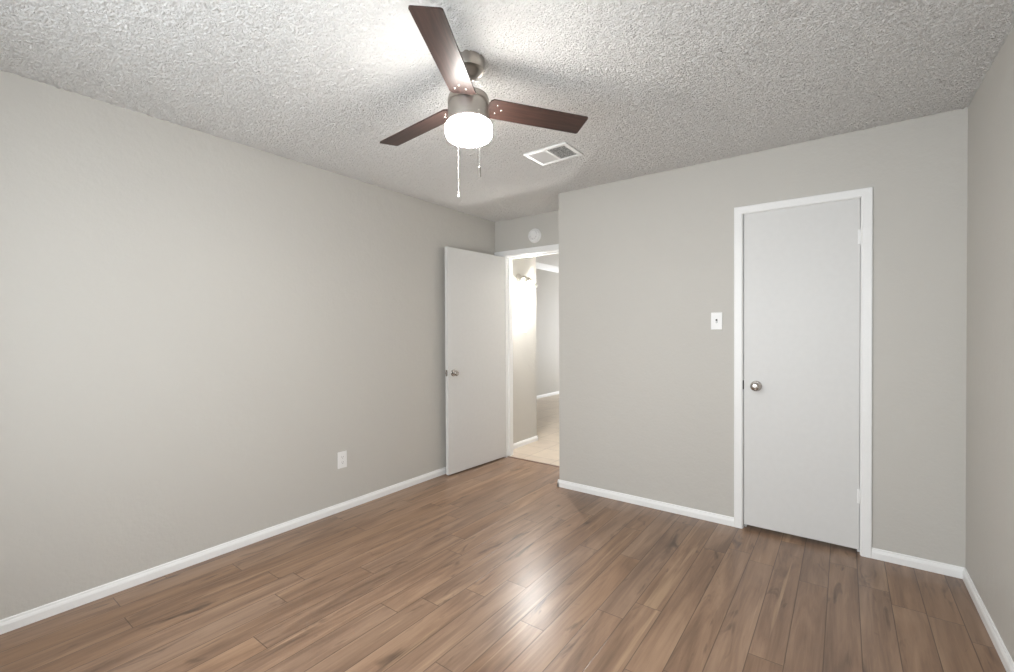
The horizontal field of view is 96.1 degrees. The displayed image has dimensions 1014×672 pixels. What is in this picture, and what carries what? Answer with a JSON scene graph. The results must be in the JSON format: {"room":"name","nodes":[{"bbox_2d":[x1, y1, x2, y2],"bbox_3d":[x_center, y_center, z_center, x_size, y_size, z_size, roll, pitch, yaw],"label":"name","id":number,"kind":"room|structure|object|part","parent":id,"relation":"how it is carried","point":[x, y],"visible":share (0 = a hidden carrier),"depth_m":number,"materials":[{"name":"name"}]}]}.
{"room":"empty bedroom","nodes":[
{"label":"empty bedroom","id":0,"kind":"room"},
{"bbox_2d":[0,70,536,619],"bbox_3d":[-1.214,0.049,3.393,0.120,2.440,5.090,0,1,36],"label":"wall","id":1,"kind":"structure","parent":0,"point":[196,326],"depth_m":2.54,"materials":[{"name":"beige paint"}]},
{"bbox_2d":[0,467,445,634],"bbox_3d":[-1.353,1.243,3.097,0.013,0.058,4.182,0,1,36],"label":"baseboard","id":2,"kind":"structure","parent":1,"relation":"attached to","point":[25,618],"depth_m":2.51,"materials":[{"name":"white paint"}]},
{"bbox_2d":[338,450,346,468],"bbox_3d":[-1.196,0.899,3.312,0.008,0.120,0.074,0,1,36],"label":"wall outlet","id":3,"kind":"object","parent":1,"relation":"attached to","point":[342,456],"visible":1,"depth_m":3.31,"materials":[{"name":"white plastic"}]},
{"bbox_2d":[445,247,505,474],"bbox_3d":[-0.283,0.220,4.385,0.142,2.044,0.827,0,1,40],"label":"door","id":4,"kind":"structure","parent":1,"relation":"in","point":[475,343],"depth_m":4.32,"materials":[{"name":"white paint"}]},
{"bbox_3d":[-0.464,0.333,4.100,0.056,0.062,0.062,0,1,40],"label":"knob","id":5,"kind":"part","parent":4,"relation":"part of","materials":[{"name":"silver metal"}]},
{"bbox_2d":[516,273,532,285],"bbox_3d":[0.228,-0.594,5.036,0.242,0.212,0.116,0,1,36],"label":"wall sconce","id":6,"kind":"object","parent":1,"relation":"attached to","point":[528,280],"visible":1,"depth_m":5.04,"materials":[{"name":"white glass"}]},
{"bbox_2d":[523,322,526,332],"bbox_3d":[0.208,-0.096,5.203,0.014,0.115,0.070,0,1,36],"label":"light switch","id":7,"kind":"object","parent":1,"relation":"attached to","point":[524,324],"visible":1,"depth_m":5.19,"materials":[{"name":"white plastic"}]},
{"bbox_2d":[513,435,537,448],"bbox_3d":[0.116,1.215,5.184,0.133,0.058,0.681,0,1,36],"label":"baseboard","id":8,"kind":"structure","parent":1,"relation":"attached to","point":[535,438],"depth_m":5.20,"materials":[{"name":"white paint"}]},
{"bbox_2d":[0,394,1005,671],"bbox_3d":[1.270,1.288,5.286,5.499,0.100,11.060,0,1,36],"label":"floor","id":9,"kind":"structure","parent":0,"point":[492,566],"depth_m":2.19,"materials":[{"name":"brown laminate"}]},
{"bbox_2d":[0,0,1013,221],"bbox_3d":[0.013,-1.220,2.052,3.683,0.127,4.422,0,1,36],"label":"ceiling","id":10,"kind":"structure","parent":0,"point":[660,85],"depth_m":2.00,"materials":[{"name":"white paint"}]},
{"bbox_2d":[380,5,587,197],"bbox_3d":[-0.252,-0.886,1.970,0.886,0.551,0.996,0,1,36],"label":"ceiling fan","id":11,"kind":"object","parent":10,"relation":"hanging from","point":[468,113],"visible":1,"depth_m":1.85,"materials":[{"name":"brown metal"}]},
{"bbox_3d":[-0.408,-0.960,2.113,0.462,0.006,0.112,-3,9,39],"label":"blade","id":12,"kind":"part","parent":11,"relation":"part of","materials":[{"name":"brown wood"}]},
{"bbox_3d":[-0.211,-0.983,1.601,0.112,0.006,0.462,11,0,9],"label":"blade","id":13,"kind":"part","parent":11,"relation":"part of","materials":[{"name":"brown wood"}]},
{"bbox_3d":[-0.160,-0.855,1.909,0.196,0.065,0.196,-3,-3,36],"label":"lamp shade","id":14,"kind":"part","parent":11,"relation":"part of","materials":[{"name":"white glass"}]},
{"bbox_3d":[0.134,-0.973,2.028,0.462,0.006,0.112,0,-14,-21],"label":"blade","id":15,"kind":"part","parent":11,"relation":"part of","materials":[{"name":"brown wood"}]},
{"bbox_2d":[523,142,583,165],"bbox_3d":[0.299,-1.167,2.932,0.310,0.013,0.236,0,1,36],"label":"ceiling vent","id":16,"kind":"object","parent":10,"relation":"in","point":[544,156],"visible":1,"depth_m":2.92,"materials":[{"name":"white metal"}]},
{"bbox_3d":[0.244,-1.167,2.973,0.120,0.006,0.184,0,1,36],"label":"louvre panel","id":17,"kind":"part","parent":16,"relation":"part of","materials":[{"name":"white metal"}]},
{"bbox_3d":[0.354,-1.167,2.891,0.121,0.008,0.184,0,1,36],"label":"louvre panel","id":18,"kind":"part","parent":16,"relation":"part of","materials":[{"name":"grey metal"}]},
{"bbox_2d":[495,210,558,251],"bbox_3d":[0.327,0.030,4.513,1.026,2.440,0.120,0,1,36],"label":"wall","id":19,"kind":"structure","parent":0,"point":[512,234],"depth_m":4.53,"materials":[{"name":"beige paint"}]},
{"bbox_2d":[500,244,558,456],"bbox_3d":[0.353,0.214,4.496,0.844,2.071,0.120,0,1,36],"label":"trim","id":20,"kind":"structure","parent":19,"relation":"attached to","point":[508,260],"depth_m":4.72,"materials":[{"name":"white paint"}]},
{"bbox_2d":[507,456,559,467],"bbox_3d":[0.337,1.248,4.478,0.810,0.005,0.036,0,1,36],"label":"trim","id":21,"kind":"structure","parent":19,"relation":"attached to","point":[507,456],"depth_m":4.52,"materials":[{"name":"beige wood"}]},
{"bbox_2d":[528,228,540,242],"bbox_3d":[0.263,-0.981,4.447,0.140,0.140,0.040,0,1,36],"label":"smoke detector","id":22,"kind":"object","parent":19,"relation":"attached to","point":[534,235],"visible":1,"depth_m":4.43,"materials":[{"name":"white plastic"}]},
{"bbox_2d":[536,269,558,395],"bbox_3d":[0.579,-0.095,8.870,0.120,2.600,6.090,0,1,36],"label":"wall","id":23,"kind":"structure","parent":0,"point":[547,282],"depth_m":9.07,"materials":[{"name":"beige paint"}]},
{"bbox_2d":[536,262,558,272],"bbox_3d":[0.657,-1.345,8.794,0.090,0.100,5.850,0,1,36],"label":"trim","id":24,"kind":"structure","parent":23,"relation":"attached to","point":[541,266],"depth_m":8.97,"materials":[{"name":"white paint"}]},
{"bbox_2d":[537,391,558,398],"bbox_3d":[0.638,1.176,8.843,0.013,0.058,5.850,0,1,36],"label":"baseboard","id":25,"kind":"structure","parent":23,"relation":"attached to","point":[556,392],"depth_m":9.06,"materials":[{"name":"white paint"}]},
{"bbox_2d":[536,253,558,266],"bbox_3d":[1.818,-1.452,8.009,3.130,0.120,5.970,0,1,36],"label":"ceiling","id":26,"kind":"structure","parent":0,"point":[552,259],"depth_m":8.28,"materials":[{"name":"white paint"}]},
{"bbox_2d":[559,107,967,566],"bbox_3d":[1.439,0.038,3.121,2.417,2.440,0.115,0,1,36],"label":"wall","id":27,"kind":"structure","parent":0,"point":[646,383],"depth_m":3.05,"materials":[{"name":"beige paint"}]},
{"bbox_2d":[557,479,733,526],"bbox_3d":[1.098,1.226,3.593,1.339,0.058,0.468,0,1,36],"label":"baseboard","id":28,"kind":"structure","parent":27,"relation":"attached to","point":[690,512],"depth_m":3.34,"materials":[{"name":"white paint"}]},
{"bbox_2d":[711,312,721,329],"bbox_3d":[1.408,-0.101,3.062,0.070,0.115,0.014,0,1,36],"label":"light switch","id":29,"kind":"object","parent":27,"relation":"attached to","point":[716,318],"visible":1,"depth_m":3.06,"materials":[{"name":"white plastic"}]},
{"bbox_2d":[743,198,860,548],"bbox_3d":[1.783,0.220,2.784,0.628,2.025,0.095,0,1,36],"label":"door","id":30,"kind":"structure","parent":27,"relation":"in","point":[801,382],"depth_m":2.78,"materials":[{"name":"white paint"}]},
{"bbox_3d":[1.586,0.322,2.909,0.067,0.067,0.060,0,1,36],"label":"knob","id":31,"kind":"part","parent":30,"relation":"part of","materials":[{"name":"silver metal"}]},
{"bbox_2d":[734,187,872,557],"bbox_3d":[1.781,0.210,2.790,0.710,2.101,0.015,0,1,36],"label":"trim","id":32,"kind":"structure","parent":27,"relation":"attached to","point":[866,194],"depth_m":2.64,"materials":[{"name":"white paint"}]},
{"bbox_2d":[872,547,964,578],"bbox_3d":[2.225,1.232,2.476,0.381,0.058,0.013,0,1,36],"label":"baseboard","id":33,"kind":"structure","parent":27,"relation":"attached to","point":[879,554],"depth_m":2.47,"materials":[{"name":"white paint"}]},
{"bbox_2d":[965,25,1013,661],"bbox_3d":[1.548,0.058,1.136,0.120,2.440,4.747,0,1,36],"label":"wall","id":34,"kind":"structure","parent":0,"point":[989,561],"depth_m":1.94,"materials":[{"name":"beige paint"}]},
{"bbox_2d":[962,568,1013,671],"bbox_3d":[1.269,1.253,0.874,0.013,0.058,3.727,0,1,36],"label":"baseboard","id":35,"kind":"structure","parent":34,"relation":"attached to","point":[998,643],"depth_m":1.94,"materials":[{"name":"white paint"}]}
]}

